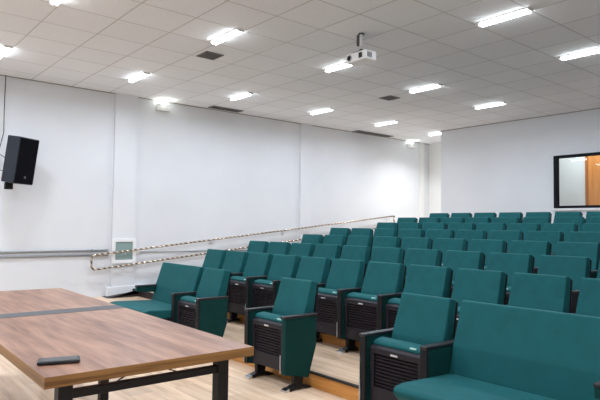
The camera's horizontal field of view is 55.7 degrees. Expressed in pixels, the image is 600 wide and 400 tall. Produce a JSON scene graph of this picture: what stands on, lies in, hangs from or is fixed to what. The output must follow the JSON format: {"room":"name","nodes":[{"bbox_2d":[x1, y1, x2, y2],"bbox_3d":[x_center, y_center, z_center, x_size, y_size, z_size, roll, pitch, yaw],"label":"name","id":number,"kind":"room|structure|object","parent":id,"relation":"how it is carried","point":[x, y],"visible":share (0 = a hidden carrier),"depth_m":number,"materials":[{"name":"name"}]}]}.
{"room":"lecture hall","nodes":[
{"label":"lecture hall","id":0,"kind":"room"},
{"bbox_2d":[0,354,346,399],"bbox_3d":[0.953,1.705,6.001,15.850,0.100,11.224,3,-3,-40],"label":"floor","id":1,"kind":"structure","parent":0,"point":[14,384],"depth_m":4.73,"materials":[{"name":"laminate"}]},
{"bbox_2d":[0,288,253,399],"bbox_3d":[-1.658,1.148,3.824,1.011,0.752,3.245,3,-3,-39],"label":"meeting table","id":2,"kind":"object","parent":1,"relation":"on","point":[110,340],"visible":1,"depth_m":2.90,"materials":[{"name":"brown wood"}]},
{"bbox_2d":[37,355,79,365],"bbox_3d":[-1.070,0.713,2.522,0.176,0.017,0.092,2,-3,-22],"label":"smartphone","id":3,"kind":"object","parent":2,"relation":"on","point":[65,359],"visible":1,"depth_m":2.50,"materials":[{"name":"black"}]},
{"bbox_2d":[110,262,203,320],"bbox_3d":[-1.673,1.205,6.601,0.772,0.888,0.962,3,-3,-40],"label":"seat","id":4,"kind":"object","parent":1,"relation":"on","point":[172,278],"visible":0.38,"depth_m":6.69,"materials":[{"name":"teal fabric"}]},
{"bbox_2d":[110,300,170,318],"bbox_3d":[-1.738,1.250,6.544,0.602,0.100,0.950,3,-3,-40],"label":"seat cushion","id":5,"kind":"object","parent":4,"relation":"on","point":[161,309],"depth_m":6.38,"materials":[{"name":"teal fabric"}]},
{"bbox_2d":[171,268,230,336],"bbox_3d":[-1.055,1.191,6.104,0.455,0.888,0.599,3,-3,-40],"label":"chair","id":6,"kind":"object","parent":1,"relation":"on","point":[204,309],"visible":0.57,"depth_m":6.01,"materials":[{"name":"teal fabric"}]},
{"bbox_2d":[180,295,196,302],"bbox_3d":[-1.116,1.251,6.052,0.142,0.417,0.444,3,-3,-40],"label":"seat cushion","id":7,"kind":"object","parent":6,"relation":"on","point":[183,298],"depth_m":6.09,"materials":[{"name":"teal fabric"}]},
{"bbox_2d":[243,277,318,392],"bbox_3d":[-0.151,1.153,5.016,0.455,0.888,0.599,3,-3,-40],"label":"chair","id":8,"kind":"object","parent":1,"relation":"on","point":[282,335],"visible":0.99,"depth_m":4.89,"materials":[{"name":"teal fabric"}]},
{"bbox_2d":[255,311,282,322],"bbox_3d":[-0.212,1.213,4.964,0.142,0.417,0.444,3,-3,-40],"label":"seat cushion","id":9,"kind":"object","parent":8,"relation":"on","point":[260,316],"depth_m":4.98,"materials":[{"name":"teal fabric"}]},
{"bbox_2d":[359,293,457,399],"bbox_3d":[0.768,1.114,3.909,0.455,0.888,0.599,3,-3,-40],"label":"chair","id":10,"kind":"object","parent":1,"relation":"on","point":[419,345],"visible":0.85,"depth_m":3.89,"materials":[{"name":"teal fabric"}]},
{"bbox_2d":[374,337,421,353],"bbox_3d":[0.708,1.174,3.856,0.142,0.417,0.444,3,-3,-40],"label":"seat cushion","id":11,"kind":"object","parent":10,"relation":"on","point":[394,345],"depth_m":3.85,"materials":[{"name":"teal fabric"}]},
{"bbox_2d":[393,300,599,399],"bbox_3d":[1.175,1.086,3.172,0.772,0.888,1.064,3,-3,-40],"label":"seat","id":12,"kind":"object","parent":1,"relation":"on","point":[500,352],"visible":1,"depth_m":3.31,"materials":[{"name":"teal fabric"}]},
{"bbox_2d":[393,373,556,399],"bbox_3d":[1.090,1.132,3.139,0.602,0.100,0.992,3,-3,-40],"label":"seat cushion","id":13,"kind":"object","parent":12,"relation":"on","point":[451,386],"depth_m":3.28,"materials":[{"name":"teal fabric"}]},
{"bbox_2d":[0,76,428,296],"bbox_3d":[-2.583,-0.003,10.370,15.850,3.620,0.120,3,-3,-40],"label":"wall","id":14,"kind":"structure","parent":0,"point":[202,174],"depth_m":10.49,"materials":[{"name":"white paint"}]},
{"bbox_2d":[0,75,38,189],"bbox_3d":[-4.287,-1.036,8.528,0.696,1.765,0.394,0,-3,23],"label":"wall speaker","id":15,"kind":"object","parent":14,"relation":"attached to","point":[20,158],"visible":1,"depth_m":8.33,"materials":[{"name":"black plastic"}]},
{"bbox_2d":[14,138,38,183],"bbox_3d":[-4.041,-0.570,8.402,0.110,0.653,0.360,0,-3,16],"label":"grille","id":16,"kind":"object","parent":15,"relation":"attached to","point":[25,149],"depth_m":8.35,"materials":[{"name":"black"}]},
{"bbox_2d":[0,249,107,253],"bbox_3d":[-5.909,0.727,7.478,6.860,0.048,0.040,3,-3,-40],"label":"conduit","id":17,"kind":"object","parent":14,"relation":"attached to","point":[91,250],"visible":1,"depth_m":9.08,"materials":[{"name":"grey"}]},
{"bbox_2d":[0,254,107,257],"bbox_3d":[-5.910,0.800,7.474,6.860,0.048,0.040,3,-3,-40],"label":"conduit","id":18,"kind":"object","parent":14,"relation":"attached to","point":[32,256],"visible":0.77,"depth_m":9.03,"materials":[{"name":"grey"}]},
{"bbox_2d":[103,289,138,298],"bbox_3d":[-0.444,1.313,11.826,7.300,0.916,0.298,3,-3,-40],"label":"trim","id":19,"kind":"structure","parent":14,"relation":"attached to","point":[133,293],"depth_m":9.60,"materials":[{"name":"black"}]},
{"bbox_2d":[111,238,135,263],"bbox_3d":[-3.035,0.876,9.788,0.430,0.430,0.030,3,-3,-40],"label":"electrical panel","id":20,"kind":"object","parent":14,"relation":"attached to","point":[118,244],"visible":1,"depth_m":9.78,"materials":[{"name":"white paint"}]},
{"bbox_2d":[110,93,137,286],"bbox_3d":[-3.056,-0.032,9.861,0.401,3.620,0.060,3,-3,-40],"label":"pillar","id":21,"kind":"structure","parent":14,"relation":"attached to","point":[126,106],"depth_m":9.84,"materials":[{"name":"white paint"}]},
{"bbox_2d":[105,284,144,295],"bbox_3d":[-3.015,1.631,9.828,0.700,0.295,0.075,3,-3,-40],"label":"trim","id":22,"kind":"structure","parent":14,"relation":"attached to","point":[109,291],"depth_m":9.70,"materials":[{"name":"white paint"}]},
{"bbox_2d":[0,75,429,144],"bbox_3d":[-2.516,-1.807,10.398,15.650,0.012,0.020,3,-3,-40],"label":"trim","id":23,"kind":"structure","parent":14,"relation":"attached to","point":[0,75],"depth_m":10.77,"materials":[{"name":"grey metal"}]},
{"bbox_2d":[90,215,394,270],"bbox_3d":[-0.576,0.790,11.839,7.568,1.100,0.141,3,-3,-40],"label":"handrail","id":24,"kind":"object","parent":14,"relation":"attached to","point":[393,216],"visible":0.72,"depth_m":10.62,"materials":[{"name":"metal"}]},
{"bbox_2d":[298,123,311,242],"bbox_3d":[0.110,0.127,12.485,0.300,3.620,0.060,3,-3,-40],"label":"trim","id":25,"kind":"structure","parent":14,"relation":"attached to","point":[305,157],"depth_m":12.47,"materials":[{"name":"white paint"}]},
{"bbox_2d":[419,143,423,217],"bbox_3d":[3.235,0.284,15.095,0.150,3.620,0.030,3,-3,-40],"label":"trim","id":26,"kind":"structure","parent":14,"relation":"attached to","point":[421,190],"depth_m":15.11,"materials":[{"name":"white paint"}]},
{"bbox_2d":[92,296,359,399],"bbox_3d":[0.218,1.552,5.396,0.932,0.133,11.024,3,-3,-40],"label":"floor","id":27,"kind":"structure","parent":0,"point":[333,372],"depth_m":5.08,"materials":[{"name":"laminate"}]},
{"bbox_2d":[202,249,226,268],"bbox_3d":[-1.342,1.142,7.978,0.455,0.888,0.530,3,-3,-40],"label":"chair","id":28,"kind":"object","parent":27,"relation":"on","point":[214,258],"visible":0.09,"depth_m":7.99,"materials":[{"name":"teal fabric"}]},
{"bbox_2d":[222,250,248,272],"bbox_3d":[-1.003,1.127,7.570,0.455,0.888,0.530,3,-3,-40],"label":"chair","id":29,"kind":"object","parent":27,"relation":"on","point":[235,261],"visible":0.08,"depth_m":7.57,"materials":[{"name":"teal fabric"}]},
{"bbox_2d":[227,252,272,322],"bbox_3d":[-0.664,1.113,7.161,0.455,0.888,0.530,3,-3,-40],"label":"chair","id":30,"kind":"object","parent":27,"relation":"on","point":[258,264],"visible":0.5,"depth_m":7.11,"materials":[{"name":"teal fabric"}]},
{"bbox_2d":[245,254,300,307],"bbox_3d":[-0.324,1.099,6.753,0.455,0.888,0.530,3,-3,-40],"label":"chair","id":31,"kind":"object","parent":27,"relation":"on","point":[258,288],"visible":0.47,"depth_m":6.74,"materials":[{"name":"teal fabric"}]},
{"bbox_2d":[254,279,272,285],"bbox_3d":[-0.363,1.158,6.674,0.142,0.417,0.444,3,-3,-40],"label":"seat cushion","id":32,"kind":"object","parent":31,"relation":"on","point":[257,282],"depth_m":6.69,"materials":[{"name":"teal fabric"}]},
{"bbox_2d":[272,256,331,305],"bbox_3d":[0.015,1.085,6.345,0.455,0.888,0.530,3,-3,-40],"label":"chair","id":33,"kind":"object","parent":27,"relation":"on","point":[317,269],"visible":0.16,"depth_m":6.37,"materials":[{"name":"teal fabric"}]},
{"bbox_2d":[315,259,366,341],"bbox_3d":[0.354,1.071,5.936,0.455,0.888,0.530,3,-3,-40],"label":"chair","id":34,"kind":"object","parent":27,"relation":"on","point":[344,273],"visible":0.45,"depth_m":5.86,"materials":[{"name":"teal fabric"}]},
{"bbox_2d":[318,287,336,294],"bbox_3d":[0.315,1.130,5.857,0.142,0.417,0.444,3,-3,-40],"label":"seat cushion","id":35,"kind":"object","parent":34,"relation":"on","point":[321,291],"depth_m":5.84,"materials":[{"name":"teal fabric"}]},
{"bbox_2d":[337,261,406,352],"bbox_3d":[0.693,1.056,5.528,0.455,0.888,0.530,3,-3,-40],"label":"chair","id":36,"kind":"object","parent":27,"relation":"on","point":[356,307],"visible":0.8,"depth_m":5.51,"materials":[{"name":"teal fabric"}]},
{"bbox_2d":[347,292,376,300],"bbox_3d":[0.654,1.115,5.449,0.142,0.417,0.444,3,-3,-40],"label":"seat cushion","id":37,"kind":"object","parent":36,"relation":"on","point":[351,296],"depth_m":5.46,"materials":[{"name":"teal fabric"}]},
{"bbox_2d":[377,264,452,329],"bbox_3d":[1.032,1.042,5.120,0.455,0.888,0.530,3,-3,-40],"label":"chair","id":38,"kind":"object","parent":27,"relation":"on","point":[436,281],"visible":0.34,"depth_m":5.15,"materials":[{"name":"teal fabric"}]},
{"bbox_2d":[451,268,507,333],"bbox_3d":[1.371,1.028,4.711,0.455,0.888,0.530,3,-3,-40],"label":"chair","id":39,"kind":"object","parent":27,"relation":"on","point":[486,286],"visible":0.13,"depth_m":4.72,"materials":[{"name":"teal fabric"}]},
{"bbox_2d":[508,272,572,312],"bbox_3d":[1.710,1.014,4.303,0.455,0.888,0.530,3,-3,-40],"label":"chair","id":40,"kind":"object","parent":27,"relation":"on","point":[533,291],"visible":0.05,"depth_m":4.32,"materials":[{"name":"teal fabric"}]},
{"bbox_2d":[571,278,599,316],"bbox_3d":[2.050,0.999,3.895,0.455,0.888,0.530,3,-3,-40],"label":"chair","id":41,"kind":"object","parent":27,"relation":"on","point":[588,303],"visible":0.09,"depth_m":4.05,"materials":[{"name":"teal fabric"}]},
{"bbox_2d":[132,289,359,350],"bbox_3d":[0.918,1.533,5.978,0.932,0.241,11.024,3,-3,-40],"label":"floor","id":42,"kind":"structure","parent":0,"point":[327,338],"depth_m":6.04,"materials":[{"name":"laminate"}]},
{"bbox_2d":[247,241,268,252],"bbox_3d":[-0.800,1.075,8.752,0.455,0.888,0.530,3,-3,-40],"label":"chair","id":43,"kind":"object","parent":42,"relation":"on","point":[254,246],"visible":0.07,"depth_m":8.76,"materials":[{"name":"teal fabric"}]},
{"bbox_2d":[267,242,290,255],"bbox_3d":[-0.461,1.061,8.344,0.455,0.888,0.530,3,-3,-40],"label":"chair","id":44,"kind":"object","parent":42,"relation":"on","point":[283,248],"visible":0.06,"depth_m":8.36,"materials":[{"name":"teal fabric"}]},
{"bbox_2d":[289,243,315,257],"bbox_3d":[-0.121,1.047,7.935,0.455,0.888,0.530,3,-3,-40],"label":"chair","id":45,"kind":"object","parent":42,"relation":"on","point":[297,249],"visible":0.05,"depth_m":7.95,"materials":[{"name":"teal fabric"}]},
{"bbox_2d":[313,244,341,259],"bbox_3d":[0.218,1.033,7.527,0.455,0.888,0.530,3,-3,-40],"label":"chair","id":46,"kind":"object","parent":42,"relation":"on","point":[330,251],"visible":0.08,"depth_m":7.54,"materials":[{"name":"teal fabric"}]},
{"bbox_2d":[340,245,371,267],"bbox_3d":[0.557,1.018,7.118,0.455,0.888,0.530,3,-3,-40],"label":"chair","id":47,"kind":"object","parent":42,"relation":"on","point":[349,252],"visible":0.09,"depth_m":7.13,"materials":[{"name":"teal fabric"}]},
{"bbox_2d":[366,247,404,269],"bbox_3d":[0.896,1.004,6.710,0.455,0.888,0.530,3,-3,-40],"label":"chair","id":48,"kind":"object","parent":42,"relation":"on","point":[379,254],"visible":0.1,"depth_m":6.73,"materials":[{"name":"teal fabric"}]},
{"bbox_2d":[404,248,442,282],"bbox_3d":[1.235,0.990,6.302,0.455,0.888,0.530,3,-3,-40],"label":"chair","id":49,"kind":"object","parent":42,"relation":"on","point":[428,257],"visible":0.12,"depth_m":6.33,"materials":[{"name":"teal fabric"}]},
{"bbox_2d":[442,250,485,295],"bbox_3d":[1.574,0.976,5.893,0.455,0.888,0.530,3,-3,-40],"label":"chair","id":50,"kind":"object","parent":42,"relation":"on","point":[454,260],"visible":0.12,"depth_m":5.93,"materials":[{"name":"teal fabric"}]},
{"bbox_2d":[487,252,534,304],"bbox_3d":[1.913,0.961,5.485,0.455,0.888,0.530,3,-3,-40],"label":"chair","id":51,"kind":"object","parent":42,"relation":"on","point":[509,263],"visible":0.1,"depth_m":5.49,"materials":[{"name":"teal fabric"}]},
{"bbox_2d":[537,255,591,312],"bbox_3d":[2.253,0.947,5.077,0.455,0.888,0.530,3,-3,-40],"label":"chair","id":52,"kind":"object","parent":42,"relation":"on","point":[575,268],"visible":0.11,"depth_m":5.09,"materials":[{"name":"teal fabric"}]},
{"bbox_2d":[572,260,599,313],"bbox_3d":[2.592,0.933,4.668,0.455,0.888,0.530,3,-3,-40],"label":"chair","id":53,"kind":"object","parent":42,"relation":"on","point":[575,293],"visible":0.05,"depth_m":4.72,"materials":[{"name":"teal fabric"}]},
{"bbox_2d":[0,0,599,143],"bbox_3d":[0.999,-2.001,6.169,15.850,0.080,11.224,3,-3,-40],"label":"ceiling","id":54,"kind":"structure","parent":0,"point":[283,50],"depth_m":7.49,"materials":[{"name":"tile"}]},
{"bbox_2d":[127,72,149,82],"bbox_3d":[-2.476,-1.869,8.679,0.096,0.043,0.625,3,-3,-40],"label":"ceiling light","id":55,"kind":"object","parent":54,"relation":"attached to","point":[143,74],"visible":1,"depth_m":8.62,"materials":[{"name":"white plastic"}]},
{"bbox_2d":[196,51,223,59],"bbox_3d":[-1.197,-1.919,7.551,0.260,0.012,0.280,3,-3,-40],"label":"ceiling vent","id":56,"kind":"object","parent":54,"relation":"in","point":[209,55],"visible":1,"depth_m":7.54,"materials":[{"name":"black metal"}]},
{"bbox_2d":[208,106,242,112],"bbox_3d":[-1.438,-1.765,11.032,0.680,0.012,0.210,3,-3,-40],"label":"ceiling vent","id":57,"kind":"object","parent":54,"relation":"in","point":[212,107],"visible":1,"depth_m":11.03,"materials":[{"name":"black metal"}]},
{"bbox_2d":[209,28,243,44],"bbox_3d":[-0.879,-1.936,6.756,0.096,0.043,0.625,3,-3,-40],"label":"ceiling light","id":58,"kind":"object","parent":54,"relation":"attached to","point":[237,31],"visible":1,"depth_m":6.71,"materials":[{"name":"white plastic"}]},
{"bbox_2d":[323,62,351,72],"bbox_3d":[0.563,-1.864,7.952,0.096,0.043,0.625,3,-3,-40],"label":"ceiling light","id":59,"kind":"object","parent":54,"relation":"attached to","point":[343,65],"visible":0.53,"depth_m":7.98,"materials":[{"name":"white plastic"}]},
{"bbox_2d":[346,33,375,66],"bbox_3d":[0.710,-1.771,6.612,0.192,0.344,0.333,3,-3,-38],"label":"ceiling projector","id":60,"kind":"object","parent":54,"relation":"hanging from","point":[361,57],"visible":1,"depth_m":6.57,"materials":[{"name":"white plastic"}]},
{"bbox_2d":[407,83,441,92],"bbox_3d":[2.006,-1.791,9.148,0.096,0.043,0.625,3,-3,-40],"label":"ceiling light","id":61,"kind":"object","parent":54,"relation":"attached to","point":[438,84],"visible":1,"depth_m":9.11,"materials":[{"name":"white plastic"}]},
{"bbox_2d":[473,101,505,108],"bbox_3d":[3.448,-1.719,10.343,0.096,0.043,0.625,3,-3,-40],"label":"ceiling light","id":62,"kind":"object","parent":54,"relation":"attached to","point":[503,102],"visible":1,"depth_m":10.31,"materials":[{"name":"white plastic"}]},
{"bbox_2d":[475,7,533,26],"bbox_3d":[2.160,-1.931,6.030,0.096,0.043,0.625,3,-3,-40],"label":"ceiling light","id":63,"kind":"object","parent":54,"relation":"attached to","point":[527,10],"visible":1,"depth_m":5.99,"materials":[{"name":"white plastic"}]},
{"bbox_2d":[557,48,599,60],"bbox_3d":[3.602,-1.859,7.225,0.096,0.043,0.625,3,-3,-40],"label":"ceiling light","id":64,"kind":"object","parent":54,"relation":"attached to","point":[596,50],"visible":1,"depth_m":7.24,"materials":[{"name":"white plastic"}]},
{"bbox_2d":[429,143,584,215],"bbox_3d":[7.042,0.151,11.113,0.120,3.620,11.024,3,-3,-40],"label":"wall","id":65,"kind":"structure","parent":0,"point":[571,170],"depth_m":12.53,"materials":[{"name":"white paint"}]},
{"bbox_2d":[585,155,599,204],"bbox_3d":[6.412,-0.045,11.712,0.102,2.150,1.020,3,-3,-40],"label":"door","id":66,"kind":"structure","parent":65,"relation":"in","point":[592,163],"depth_m":12.01,"materials":[{"name":"orange wood"}]},
{"bbox_2d":[441,109,599,222],"bbox_3d":[6.355,0.072,9.560,0.120,3.620,9.510,3,-3,-40],"label":"wall","id":67,"kind":"structure","parent":0,"point":[497,168],"depth_m":11.86,"materials":[{"name":"white paint"}]},
{"bbox_2d":[441,108,599,131],"bbox_3d":[6.324,-1.732,9.597,0.020,0.012,9.510,3,-3,-40],"label":"trim","id":68,"kind":"structure","parent":67,"relation":"attached to","point":[595,108],"depth_m":11.61,"materials":[{"name":"grey"}]},
{"bbox_2d":[553,152,599,210],"bbox_3d":[5.763,-0.357,10.241,0.135,1.075,2.390,3,-3,-40],"label":"window","id":69,"kind":"structure","parent":67,"relation":"in","point":[557,207],"depth_m":10.99,"materials":[{"name":"black metal"}]},
{"bbox_3d":[1.617,1.514,6.559,0.932,0.349,11.024,3,-3,-40],"label":"floor","id":70,"kind":"structure","parent":0,"visible":0},
{"bbox_2d":[301,234,323,245],"bbox_3d":[0.049,0.995,9.121,0.455,0.888,0.530,3,-3,-40],"label":"chair","id":71,"kind":"object","parent":70,"relation":"on","point":[314,239],"visible":0.05,"depth_m":9.13,"materials":[{"name":"teal fabric"}]},
{"bbox_2d":[323,235,347,247],"bbox_3d":[0.388,0.980,8.713,0.455,0.888,0.530,3,-3,-40],"label":"chair","id":72,"kind":"object","parent":70,"relation":"on","point":[341,240],"visible":0.09,"depth_m":8.72,"materials":[{"name":"teal fabric"}]},
{"bbox_2d":[346,235,372,248],"bbox_3d":[0.727,0.966,8.304,0.455,0.888,0.530,3,-3,-40],"label":"chair","id":73,"kind":"object","parent":70,"relation":"on","point":[352,240],"visible":0.05,"depth_m":8.32,"materials":[{"name":"teal fabric"}]},
{"bbox_2d":[371,236,401,254],"bbox_3d":[1.066,0.952,7.896,0.455,0.888,0.530,3,-3,-40],"label":"chair","id":74,"kind":"object","parent":70,"relation":"on","point":[379,241],"visible":0.08,"depth_m":7.93,"materials":[{"name":"teal fabric"}]},
{"bbox_2d":[401,237,432,260],"bbox_3d":[1.405,0.938,7.488,0.455,0.888,0.530,3,-3,-40],"label":"chair","id":75,"kind":"object","parent":70,"relation":"on","point":[408,242],"visible":0.04,"depth_m":7.53,"materials":[{"name":"teal fabric"}]},
{"bbox_2d":[433,238,467,266],"bbox_3d":[1.744,0.923,7.079,0.455,0.888,0.530,3,-3,-40],"label":"chair","id":76,"kind":"object","parent":70,"relation":"on","point":[442,244],"visible":0.07,"depth_m":7.12,"materials":[{"name":"teal fabric"}]},
{"bbox_2d":[469,239,506,269],"bbox_3d":[2.083,0.909,6.671,0.455,0.888,0.530,3,-3,-40],"label":"chair","id":77,"kind":"object","parent":70,"relation":"on","point":[485,246],"visible":0.06,"depth_m":6.69,"materials":[{"name":"teal fabric"}]},
{"bbox_2d":[509,240,551,273],"bbox_3d":[2.423,0.895,6.263,0.455,0.888,0.530,3,-3,-40],"label":"chair","id":78,"kind":"object","parent":70,"relation":"on","point":[535,248],"visible":0.06,"depth_m":6.28,"materials":[{"name":"teal fabric"}]},
{"bbox_2d":[534,242,599,273],"bbox_3d":[2.762,0.881,5.854,0.455,0.888,0.530,3,-3,-40],"label":"chair","id":79,"kind":"object","parent":70,"relation":"on","point":[578,249],"visible":0.08,"depth_m":5.88,"materials":[{"name":"teal fabric"}]},
{"bbox_3d":[2.316,1.495,7.141,0.932,0.457,11.024,3,-3,-40],"label":"floor","id":80,"kind":"structure","parent":0,"visible":0},
{"bbox_2d":[329,228,350,239],"bbox_3d":[0.548,0.928,9.902,0.455,0.888,0.530,3,-3,-40],"label":"chair","id":81,"kind":"object","parent":80,"relation":"on","point":[333,231],"visible":0.05,"depth_m":9.92,"materials":[{"name":"teal fabric"}]},
{"bbox_2d":[350,228,373,237],"bbox_3d":[0.887,0.914,9.494,0.455,0.888,0.530,3,-3,-40],"label":"chair","id":82,"kind":"object","parent":80,"relation":"on","point":[355,231],"visible":0.08,"depth_m":9.52,"materials":[{"name":"teal fabric"}]},
{"bbox_2d":[373,228,397,240],"bbox_3d":[1.226,0.900,9.086,0.455,0.888,0.530,3,-3,-40],"label":"chair","id":83,"kind":"object","parent":80,"relation":"on","point":[378,231],"visible":0.06,"depth_m":9.12,"materials":[{"name":"teal fabric"}]},
{"bbox_2d":[398,229,424,245],"bbox_3d":[1.566,0.885,8.677,0.455,0.888,0.530,3,-3,-40],"label":"chair","id":84,"kind":"object","parent":80,"relation":"on","point":[420,233],"visible":0.09,"depth_m":8.72,"materials":[{"name":"teal fabric"}]},
{"bbox_2d":[425,229,454,248],"bbox_3d":[1.905,0.871,8.269,0.455,0.888,0.530,3,-3,-40],"label":"chair","id":85,"kind":"object","parent":80,"relation":"on","point":[431,233],"visible":0.1,"depth_m":8.32,"materials":[{"name":"teal fabric"}]},
{"bbox_2d":[456,230,486,250],"bbox_3d":[2.244,0.857,7.861,0.455,0.888,0.530,3,-3,-40],"label":"chair","id":86,"kind":"object","parent":80,"relation":"on","point":[468,235],"visible":0.08,"depth_m":7.89,"materials":[{"name":"teal fabric"}]},
{"bbox_2d":[489,230,523,252],"bbox_3d":[2.583,0.843,7.452,0.455,0.888,0.530,3,-3,-40],"label":"chair","id":87,"kind":"object","parent":80,"relation":"on","point":[508,236],"visible":0.04,"depth_m":7.48,"materials":[{"name":"teal fabric"}]},
{"bbox_2d":[507,231,563,253],"bbox_3d":[2.922,0.829,7.044,0.455,0.888,0.530,3,-3,-40],"label":"chair","id":88,"kind":"object","parent":80,"relation":"on","point":[553,237],"visible":0.02,"depth_m":7.05,"materials":[{"name":"teal fabric"}]},
{"bbox_2d":[551,231,599,254],"bbox_3d":[3.261,0.814,6.636,0.455,0.888,0.530,3,-3,-40],"label":"chair","id":89,"kind":"object","parent":80,"relation":"on","point":[589,237],"visible":0.05,"depth_m":6.72,"materials":[{"name":"teal fabric"}]},
{"bbox_3d":[5.517,1.494,9.799,3.799,0.781,11.024,3,-3,-40],"label":"floor","id":90,"kind":"structure","parent":0,"visible":0},
{"bbox_2d":[474,213,496,222],"bbox_3d":[3.390,0.680,10.793,0.455,0.888,0.530,3,-3,-40],"label":"chair","id":91,"kind":"object","parent":90,"relation":"on","point":[490,215],"visible":0.03,"depth_m":10.80,"materials":[{"name":"teal fabric"}]},
{"bbox_2d":[499,212,522,222],"bbox_3d":[3.729,0.666,10.385,0.455,0.888,0.530,3,-3,-40],"label":"chair","id":92,"kind":"object","parent":90,"relation":"on","point":[519,215],"visible":0.04,"depth_m":10.41,"materials":[{"name":"teal fabric"}]},
{"bbox_2d":[525,212,551,217],"bbox_3d":[4.069,0.651,9.976,0.455,0.888,0.530,3,-3,-40],"label":"chair","id":93,"kind":"object","parent":90,"relation":"on","point":[528,214],"visible":0.06,"depth_m":10.03,"materials":[{"name":"teal fabric"}]},
{"bbox_2d":[553,212,582,222],"bbox_3d":[4.408,0.637,9.568,0.455,0.888,0.530,3,-3,-40],"label":"chair","id":94,"kind":"object","parent":90,"relation":"on","point":[557,214],"visible":0.06,"depth_m":9.62,"materials":[{"name":"teal fabric"}]},
{"bbox_2d":[586,211,599,222],"bbox_3d":[4.747,0.623,9.160,0.455,0.888,0.530,3,-3,-40],"label":"chair","id":95,"kind":"object","parent":90,"relation":"on","point":[589,214],"visible":0.06,"depth_m":9.33,"materials":[{"name":"teal fabric"}]},
{"bbox_3d":[3.016,1.476,7.722,0.932,0.565,11.024,3,-3,-40],"label":"floor","id":96,"kind":"structure","parent":0,"visible":0},
{"bbox_2d":[376,222,397,230],"bbox_3d":[1.430,0.847,10.254,0.455,0.888,0.530,3,-3,-40],"label":"chair","id":97,"kind":"object","parent":96,"relation":"on","point":[384,225],"visible":0.06,"depth_m":10.28,"materials":[{"name":"teal fabric"}]},
{"bbox_2d":[398,223,421,234],"bbox_3d":[1.770,0.833,9.846,0.455,0.888,0.530,3,-3,-40],"label":"chair","id":98,"kind":"object","parent":96,"relation":"on","point":[401,225],"visible":0.06,"depth_m":9.89,"materials":[{"name":"teal fabric"}]},
{"bbox_2d":[423,223,447,236],"bbox_3d":[2.109,0.819,9.438,0.455,0.888,0.530,3,-3,-40],"label":"chair","id":99,"kind":"object","parent":96,"relation":"on","point":[426,226],"visible":0.03,"depth_m":9.49,"materials":[{"name":"teal fabric"}]},
{"bbox_2d":[449,223,475,238],"bbox_3d":[2.448,0.804,9.029,0.455,0.888,0.530,3,-3,-40],"label":"chair","id":100,"kind":"object","parent":96,"relation":"on","point":[453,226],"visible":0.05,"depth_m":9.09,"materials":[{"name":"teal fabric"}]},
{"bbox_2d":[477,223,506,239],"bbox_3d":[2.787,0.790,8.621,0.455,0.888,0.530,3,-3,-40],"label":"chair","id":101,"kind":"object","parent":96,"relation":"on","point":[487,227],"visible":0.07,"depth_m":8.66,"materials":[{"name":"teal fabric"}]},
{"bbox_2d":[509,223,540,240],"bbox_3d":[3.126,0.776,8.213,0.455,0.888,0.530,3,-3,-40],"label":"chair","id":102,"kind":"object","parent":96,"relation":"on","point":[524,227],"visible":0.06,"depth_m":8.23,"materials":[{"name":"teal fabric"}]},
{"bbox_2d":[543,223,577,241],"bbox_3d":[3.465,0.762,7.804,0.455,0.888,0.530,3,-3,-40],"label":"chair","id":103,"kind":"object","parent":96,"relation":"on","point":[565,228],"visible":0.09,"depth_m":7.82,"materials":[{"name":"teal fabric"}]},
{"bbox_2d":[582,223,599,231],"bbox_3d":[3.804,0.747,7.396,0.455,0.888,0.530,3,-3,-40],"label":"chair","id":104,"kind":"object","parent":96,"relation":"on","point":[587,227],"visible":0.04,"depth_m":7.54,"materials":[{"name":"teal fabric"}]},
{"bbox_3d":[3.715,1.457,8.304,0.932,0.673,11.024,3,-3,-40],"label":"floor","id":105,"kind":"structure","parent":0,"visible":0},
{"bbox_2d":[397,217,417,227],"bbox_3d":[1.954,0.783,11.084,0.455,0.888,0.530,3,-3,-40],"label":"chair","id":106,"kind":"object","parent":105,"relation":"on","point":[413,219],"visible":0.04,"depth_m":11.12,"materials":[{"name":"teal fabric"}]},
{"bbox_2d":[418,217,440,228],"bbox_3d":[2.293,0.769,10.676,0.455,0.888,0.530,3,-3,-40],"label":"chair","id":107,"kind":"object","parent":105,"relation":"on","point":[422,220],"visible":0.07,"depth_m":10.73,"materials":[{"name":"teal fabric"}]},
{"bbox_2d":[441,217,464,229],"bbox_3d":[2.633,0.755,10.268,0.455,0.888,0.530,3,-3,-40],"label":"chair","id":108,"kind":"object","parent":105,"relation":"on","point":[448,220],"visible":0.04,"depth_m":10.32,"materials":[{"name":"teal fabric"}]},
{"bbox_2d":[466,217,490,229],"bbox_3d":[2.972,0.740,9.859,0.455,0.888,0.530,3,-3,-40],"label":"chair","id":109,"kind":"object","parent":105,"relation":"on","point":[476,220],"visible":0.05,"depth_m":9.90,"materials":[{"name":"teal fabric"}]},
{"bbox_2d":[493,217,519,229],"bbox_3d":[3.311,0.726,9.451,0.455,0.888,0.530,3,-3,-40],"label":"chair","id":110,"kind":"object","parent":105,"relation":"on","point":[507,220],"visible":0.04,"depth_m":9.48,"materials":[{"name":"teal fabric"}]},
{"bbox_2d":[522,217,550,230],"bbox_3d":[3.650,0.712,9.043,0.455,0.888,0.530,3,-3,-40],"label":"chair","id":111,"kind":"object","parent":105,"relation":"on","point":[540,220],"visible":0.07,"depth_m":9.06,"materials":[{"name":"teal fabric"}]},
{"bbox_2d":[554,217,585,231],"bbox_3d":[3.989,0.698,8.634,0.455,0.888,0.530,3,-3,-40],"label":"chair","id":112,"kind":"object","parent":105,"relation":"on","point":[579,221],"visible":0.05,"depth_m":8.64,"materials":[{"name":"teal fabric"}]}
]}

